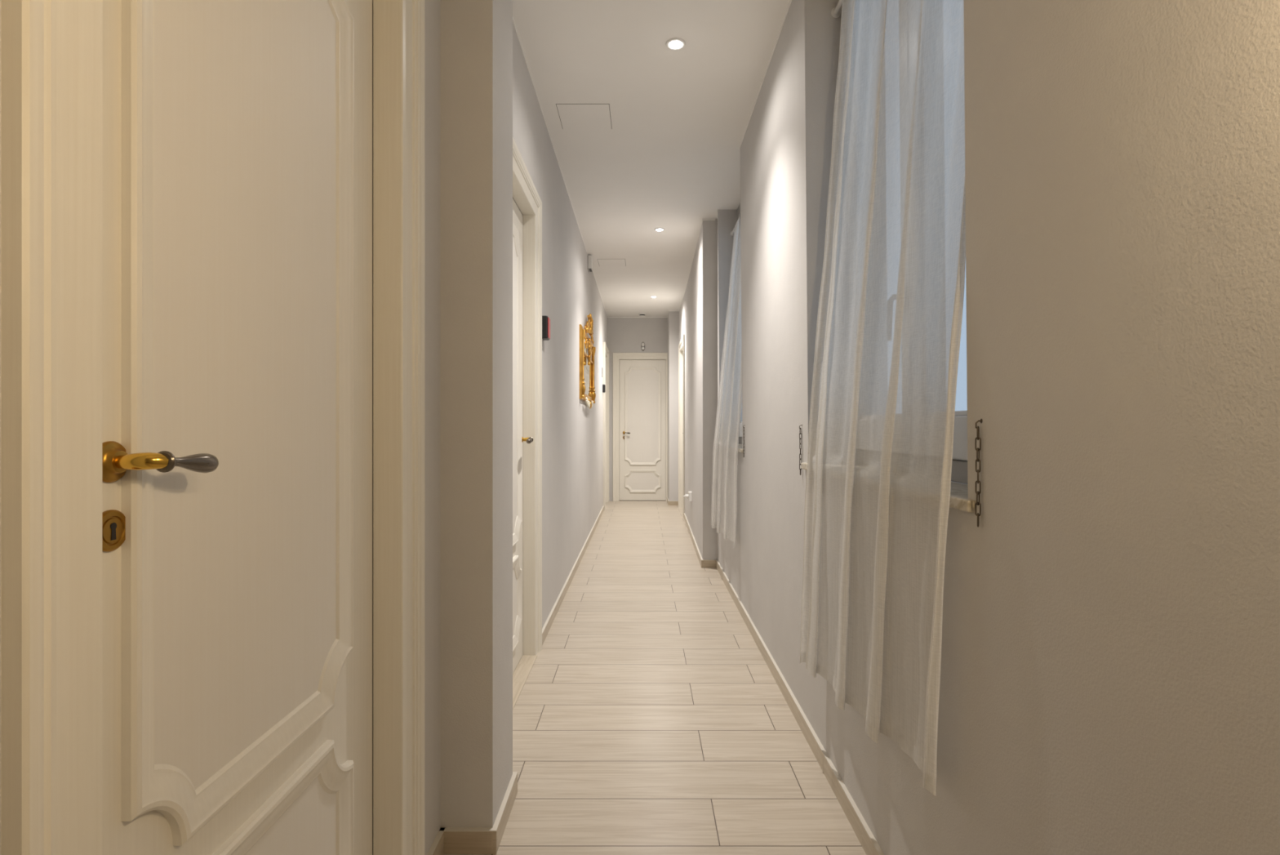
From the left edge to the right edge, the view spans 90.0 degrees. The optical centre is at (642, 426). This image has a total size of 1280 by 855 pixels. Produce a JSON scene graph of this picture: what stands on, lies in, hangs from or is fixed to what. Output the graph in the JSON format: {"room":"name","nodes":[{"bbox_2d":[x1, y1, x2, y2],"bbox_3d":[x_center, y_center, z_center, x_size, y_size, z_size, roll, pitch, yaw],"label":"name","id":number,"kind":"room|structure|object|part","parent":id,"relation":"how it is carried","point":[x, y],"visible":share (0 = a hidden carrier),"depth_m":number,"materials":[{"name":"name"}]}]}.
{"room":"hotel corridor","nodes":[
{"label":"hotel corridor","id":0,"kind":"room"},
{"bbox_2d":[0,0,607,854],"bbox_3d":[-0.717,-0.270,3.605,0.367,2.820,12.410,0,0,0],"label":"wall","id":1,"kind":"structure","parent":0,"point":[572,432],"depth_m":3.19,"materials":[{"name":"paint"}]},
{"bbox_2d":[0,0,424,854],"bbox_3d":[-0.603,-0.005,1.040,0.164,2.290,0.998,0,0,0],"label":"door","id":2,"kind":"structure","parent":1,"relation":"in","point":[186,185],"depth_m":0.89,"materials":[{"name":"beige paint"}]},
{"bbox_3d":[-0.602,0.118,0.726,0.005,0.047,0.047,0,0,0],"label":"key plate","id":3,"kind":"part","parent":2,"relation":"part of","materials":[{"name":"gold metal"}]},
{"bbox_3d":[-0.598,0.040,0.726,0.014,0.047,0.047,0,0,0],"label":"handle","id":4,"kind":"part","parent":2,"relation":"part of","materials":[{"name":"gold metal"}]},
{"bbox_3d":[-0.597,-0.190,1.028,0.017,1.460,0.569,0,0,0],"label":"panel moulding","id":5,"kind":"part","parent":2,"relation":"part of","materials":[{"name":"beige paint"}]},
{"bbox_3d":[-0.604,-0.190,1.028,0.001,1.361,0.470,0,0,0],"label":"panel","id":6,"kind":"part","parent":2,"relation":"part of","materials":[{"name":"white wood"}]},
{"bbox_3d":[-0.597,0.806,1.028,0.017,0.408,0.569,0,0,0],"label":"panel moulding","id":7,"kind":"part","parent":2,"relation":"part of","materials":[{"name":"beige paint"}]},
{"bbox_3d":[-0.604,0.806,1.028,0.001,0.309,0.470,0,0,0],"label":"panel","id":8,"kind":"part","parent":2,"relation":"part of","materials":[{"name":"white wood"}]},
{"bbox_2d":[426,505,604,854],"bbox_3d":[-0.466,1.109,3.050,0.153,0.063,11.300,0,0,0],"label":"baseboard","id":9,"kind":"structure","parent":1,"relation":"attached to","point":[448,840],"depth_m":1.71,"materials":[{"name":"wood"}]},
{"bbox_2d":[512,137,542,672],"bbox_3d":[-0.593,-0.005,2.780,0.160,2.290,1.000,0,0,0],"label":"door","id":10,"kind":"structure","parent":1,"relation":"in","point":[525,194],"depth_m":3.18,"materials":[{"name":"beige paint"}]},
{"bbox_3d":[-0.592,0.806,2.777,0.001,0.309,0.496,0,0,0],"label":"panel","id":11,"kind":"part","parent":10,"relation":"part of","materials":[{"name":"white wood"}]},
{"bbox_3d":[-0.592,-0.190,2.777,0.001,1.361,0.496,0,0,0],"label":"panel","id":12,"kind":"part","parent":10,"relation":"part of","materials":[{"name":"white wood"}]},
{"bbox_3d":[-0.585,0.806,2.777,0.017,0.408,0.595,0,0,0],"label":"panel moulding","id":13,"kind":"part","parent":10,"relation":"part of","materials":[{"name":"beige paint"}]},
{"bbox_3d":[-0.585,-0.190,2.777,0.017,1.460,0.595,0,0,0],"label":"panel moulding","id":14,"kind":"part","parent":10,"relation":"part of","materials":[{"name":"beige paint"}]},
{"bbox_2d":[542,315,550,340],"bbox_3d":[-0.514,-0.525,3.417,0.038,0.120,0.085,0,0,0],"label":"reader","id":15,"kind":"object","parent":1,"relation":"attached to","point":[545,319],"visible":0.94,"depth_m":3.38,"materials":[{"name":"black plastic"}]},
{"bbox_2d":[512,17,607,315],"bbox_3d":[-0.532,-1.673,5.900,0.005,0.014,7.820,0,0,0],"label":"ceiling edge","id":16,"kind":"structure","parent":1,"relation":"attached to","point":[513,22],"depth_m":3.53,"materials":[{"name":"paint"}]},
{"bbox_2d":[579,313,595,408],"bbox_3d":[-0.500,-0.620,6.070,0.075,0.902,1.300,0,0,0],"label":"wall mirror","id":17,"kind":"object","parent":1,"relation":"attached to","point":[587,350],"visible":1,"depth_m":6.00,"materials":[{"name":"gold mirror"}]},
{"bbox_3d":[-0.521,-0.660,6.070,0.024,0.024,1.140,0,0,0],"label":"cross rail","id":18,"kind":"part","parent":17,"relation":"part of","materials":[{"name":"gold metal"}]},
{"bbox_2d":[587,254,593,272],"bbox_3d":[-0.511,-1.606,6.310,0.045,0.140,0.152,0,0,0],"label":"sensor","id":19,"kind":"object","parent":1,"relation":"attached to","point":[590,260],"depth_m":6.24,"materials":[{"name":"white plastic"}]},
{"bbox_2d":[602,384,604,392],"bbox_3d":[-0.516,-0.511,8.620,0.034,0.108,0.080,0,0,0],"label":"reader","id":20,"kind":"object","parent":1,"relation":"attached to","point":[603,385],"visible":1,"depth_m":8.58,"materials":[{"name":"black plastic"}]},
{"bbox_2d":[603,342,608,510],"bbox_3d":[-0.588,-0.005,9.230,0.171,2.290,1.060,0,0,0],"label":"door","id":21,"kind":"structure","parent":1,"relation":"in","point":[606,351],"depth_m":9.66,"materials":[{"name":"beige paint"}]},
{"bbox_2d":[440,0,512,826],"bbox_3d":[-0.497,-0.270,1.853,0.190,2.820,0.265,0,0,0],"label":"wall","id":22,"kind":"structure","parent":0,"point":[477,35],"depth_m":1.72,"materials":[{"name":"paint"}]},
{"bbox_2d":[607,317,667,500],"bbox_3d":[0.010,-0.270,9.885,1.820,2.820,0.150,0,0,0],"label":"wall","id":23,"kind":"structure","parent":0,"point":[624,335],"depth_m":9.81,"materials":[{"name":"paint"}]},
{"bbox_2d":[607,316,667,317],"bbox_3d":[-0.070,-1.673,9.809,0.919,0.014,0.005,0,0,0],"label":"ceiling edge","id":24,"kind":"structure","parent":23,"relation":"attached to","point":[607,317],"depth_m":9.81,"materials":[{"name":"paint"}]},
{"bbox_2d":[613,352,667,501],"bbox_3d":[-0.032,0.005,9.850,0.840,2.270,0.149,0,0,0],"label":"door","id":25,"kind":"structure","parent":23,"relation":"in","point":[638,378],"depth_m":9.84,"materials":[{"name":"beige paint"}]},
{"bbox_3d":[0.010,0.841,9.837,0.556,0.342,0.017,0,0,0],"label":"panel moulding","id":26,"kind":"part","parent":25,"relation":"part of","materials":[{"name":"beige paint"}]},
{"bbox_3d":[0.010,-0.162,9.837,0.556,1.507,0.017,0,0,0],"label":"panel moulding","id":27,"kind":"part","parent":25,"relation":"part of","materials":[{"name":"beige paint"}]},
{"bbox_3d":[0.010,0.841,9.844,0.477,0.263,0.001,0,0,0],"label":"panel","id":28,"kind":"part","parent":25,"relation":"part of","materials":[{"name":"white wood"}]},
{"bbox_3d":[0.010,-0.162,9.844,0.477,1.428,0.001,0,0,0],"label":"panel","id":29,"kind":"part","parent":25,"relation":"part of","materials":[{"name":"white wood"}]},
{"bbox_2d":[640,342,644,351],"bbox_3d":[0.013,-1.225,9.803,0.062,0.144,0.014,0,0,0],"label":"wall plate","id":30,"kind":"object","parent":23,"relation":"attached to","point":[642,345],"visible":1,"depth_m":9.80,"materials":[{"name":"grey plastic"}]},
{"bbox_2d":[512,0,790,316],"bbox_3d":[0.010,-1.730,3.630,1.820,0.100,12.660,0,0,0],"label":"ceiling","id":31,"kind":"structure","parent":0,"point":[669,158],"depth_m":3.45,"materials":[{"name":"paint"}]},
{"bbox_2d":[555,103,612,128],"bbox_3d":[-0.310,-1.681,3.474,0.279,0.006,0.282,0,0,0],"label":"ceiling hatch","id":32,"kind":"object","parent":31,"relation":"attached to","point":[572,116],"visible":1,"depth_m":3.46,"materials":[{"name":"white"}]},
{"bbox_2d":[597,258,626,266],"bbox_3d":[-0.310,-1.681,6.565,0.279,0.006,0.290,0,0,0],"label":"ceiling hatch","id":33,"kind":"object","parent":31,"relation":"attached to","point":[602,262],"visible":1,"depth_m":6.55,"materials":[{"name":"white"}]},
{"bbox_2d":[638,312,645,316],"bbox_3d":[0.000,-1.655,9.520,0.108,0.050,0.108,0,0,0],"label":"smoke detector","id":34,"kind":"object","parent":31,"relation":"attached to","point":[641,314],"visible":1,"depth_m":9.48,"materials":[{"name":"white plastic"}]},
{"bbox_2d":[654,227,664,231],"bbox_3d":[0.147,-1.675,5.455,0.088,0.017,0.088,0,0,0],"label":"recessed light","id":35,"kind":"object","parent":31,"relation":"in","point":[655,228],"visible":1,"depth_m":5.44,"materials":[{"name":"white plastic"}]},
{"bbox_2d":[665,37,685,50],"bbox_3d":[0.147,-1.675,2.810,0.088,0.017,0.088,0,0,0],"label":"recessed light","id":36,"kind":"object","parent":31,"relation":"in","point":[675,43],"visible":1,"depth_m":2.80,"materials":[{"name":"white plastic"}]},
{"bbox_2d":[444,499,866,854],"bbox_3d":[0.010,1.180,3.630,1.820,0.080,12.660,0,0,0],"label":"floor","id":37,"kind":"structure","parent":0,"point":[649,717],"depth_m":2.40,"materials":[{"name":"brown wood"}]},
{"bbox_2d":[512,654,537,709],"bbox_3d":[-0.571,1.138,2.780,0.099,0.004,0.800,0,0,0],"label":"threshold","id":38,"kind":"object","parent":37,"relation":"on","point":[520,675],"visible":0.29,"depth_m":2.94,"materials":[{"name":"wood"}]},
{"bbox_2d":[667,0,1279,854],"bbox_3d":[0.644,-0.270,3.605,0.511,2.820,12.410,0,0,0],"label":"wall","id":39,"kind":"structure","parent":0,"point":[1109,683],"depth_m":0.89,"materials":[{"name":"paint"}]},
{"bbox_2d":[678,333,684,517],"bbox_3d":[0.590,-0.005,8.520,0.160,2.290,1.080,0,0,0],"label":"door","id":40,"kind":"structure","parent":39,"relation":"in","point":[682,344],"depth_m":8.96,"materials":[{"name":"beige paint"}]},
{"bbox_2d":[688,490,692,501],"bbox_3d":[0.498,0.725,6.660,0.038,0.094,0.120,0,0,0],"label":"power socket","id":41,"kind":"object","parent":39,"relation":"attached to","point":[690,493],"visible":0.98,"depth_m":6.60,"materials":[{"name":"white plastic"}]},
{"bbox_2d":[667,218,715,315],"bbox_3d":[0.484,-1.673,7.493,0.146,0.014,4.635,0,0,-1],"label":"ceiling edge","id":42,"kind":"structure","parent":39,"relation":"attached to","point":[702,219],"depth_m":6.17,"materials":[{"name":"paint"}]},
{"bbox_2d":[730,216,739,235],"bbox_3d":[0.700,-1.495,4.400,0.036,0.036,1.118,0,0,0],"label":"curtain rod","id":43,"kind":"object","parent":39,"relation":"attached to","point":[731,232],"visible":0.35,"depth_m":4.92,"materials":[{"name":"white plastic"}]},
{"bbox_2d":[711,213,742,547],"bbox_3d":[0.622,-0.354,4.410,0.178,2.253,1.218,0,0,0],"label":"sheer curtain","id":44,"kind":"object","parent":43,"relation":"hanging from","point":[725,450],"visible":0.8,"depth_m":4.45,"materials":[{"name":"white fabric"}]},
{"bbox_2d":[737,202,742,444],"bbox_3d":[0.750,-0.773,4.400,0.137,1.813,1.120,0,0,0],"label":"window","id":45,"kind":"structure","parent":39,"relation":"in","point":[739,206],"depth_m":4.84,"materials":[{"name":"grey"}]},
{"bbox_3d":[0.760,-0.741,4.658,0.076,1.638,0.514,0,0,0],"label":"sash","id":46,"kind":"part","parent":45,"relation":"part of","materials":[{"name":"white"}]},
{"bbox_2d":[737,443,742,452],"bbox_3d":[0.669,0.144,4.400,0.167,0.022,1.210,0,0,0],"label":"window sill","id":47,"kind":"structure","parent":39,"relation":"attached to","point":[740,446],"depth_m":3.98,"materials":[{"name":"stone"}]},
{"bbox_2d":[742,424,745,457],"bbox_3d":[0.597,0.085,3.745,0.015,0.193,0.010,0,0,0],"label":"chain","id":48,"kind":"object","parent":39,"relation":"hanging from","point":[744,424],"visible":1,"depth_m":3.74,"materials":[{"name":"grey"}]},
{"bbox_2d":[717,0,791,211],"bbox_3d":[0.598,-1.673,1.288,0.029,0.014,7.777,0,0,0],"label":"ceiling edge","id":49,"kind":"structure","parent":39,"relation":"attached to","point":[790,2],"depth_m":2.97,"materials":[{"name":"paint"}]},
{"bbox_2d":[666,497,884,854],"bbox_3d":[0.560,1.109,3.596,0.158,0.063,12.392,0,0,-1],"label":"baseboard","id":50,"kind":"structure","parent":39,"relation":"attached to","point":[862,830],"depth_m":2.31,"materials":[{"name":"wood"}]},
{"bbox_2d":[799,423,802,475],"bbox_3d":[0.597,0.087,2.405,0.015,0.193,0.010,0,0,0],"label":"chain","id":51,"kind":"object","parent":39,"relation":"hanging from","point":[802,424],"visible":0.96,"depth_m":2.40,"materials":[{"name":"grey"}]},
{"bbox_2d":[831,0,842,17],"bbox_3d":[0.700,-1.495,1.750,0.036,0.036,1.133,0,0,0],"label":"curtain rod","id":52,"kind":"object","parent":39,"relation":"attached to","point":[835,12],"visible":1,"depth_m":2.31,"materials":[{"name":"white plastic"}]},
{"bbox_2d":[831,7,840,17],"bbox_3d":[0.700,-1.495,2.313,0.036,0.036,0.006,0,0,0],"label":"finial","id":53,"kind":"object","parent":52,"relation":"attached to","point":[834,14],"depth_m":2.31,"materials":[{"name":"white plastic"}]},
{"bbox_3d":[0.700,-1.495,1.750,0.016,0.016,1.133,0,0,0],"label":"rod","id":54,"kind":"part","parent":52,"relation":"part of","materials":[{"name":"white metal"}]},
{"bbox_2d":[800,0,965,795],"bbox_3d":[0.625,-0.334,1.695,0.189,2.292,1.025,0,0,0],"label":"sheer curtain","id":55,"kind":"object","parent":52,"relation":"hanging from","point":[891,308],"visible":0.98,"depth_m":1.59,"materials":[{"name":"white fabric"}]},
{"bbox_2d":[800,462,976,511],"bbox_3d":[0.669,0.144,1.758,0.167,0.022,1.213,0,0,0],"label":"window sill","id":56,"kind":"structure","parent":39,"relation":"attached to","point":[959,500],"depth_m":1.21,"materials":[{"name":"stone"}]},
{"bbox_2d":[951,410,968,484],"bbox_3d":[0.750,-0.773,1.750,0.137,1.813,1.135,0,0,0],"label":"window","id":57,"kind":"structure","parent":39,"relation":"in","point":[959,461],"depth_m":1.49,"materials":[{"name":"grey"}]},
{"bbox_3d":[0.776,-0.773,1.750,0.085,1.813,1.135,0,0,0],"label":"frame","id":58,"kind":"part","parent":57,"relation":"part of","materials":[{"name":"grey"}]},
{"bbox_3d":[0.760,-0.741,1.488,0.076,1.638,0.521,0,0,0],"label":"sash","id":59,"kind":"part","parent":57,"relation":"part of","materials":[{"name":"white"}]},
{"bbox_2d":[974,418,982,526],"bbox_3d":[0.597,0.082,1.133,0.015,0.193,0.010,0,0,0],"label":"chain","id":60,"kind":"object","parent":39,"relation":"hanging from","point":[978,437],"visible":1,"depth_m":1.13,"materials":[{"name":"brown metal"}]}
]}

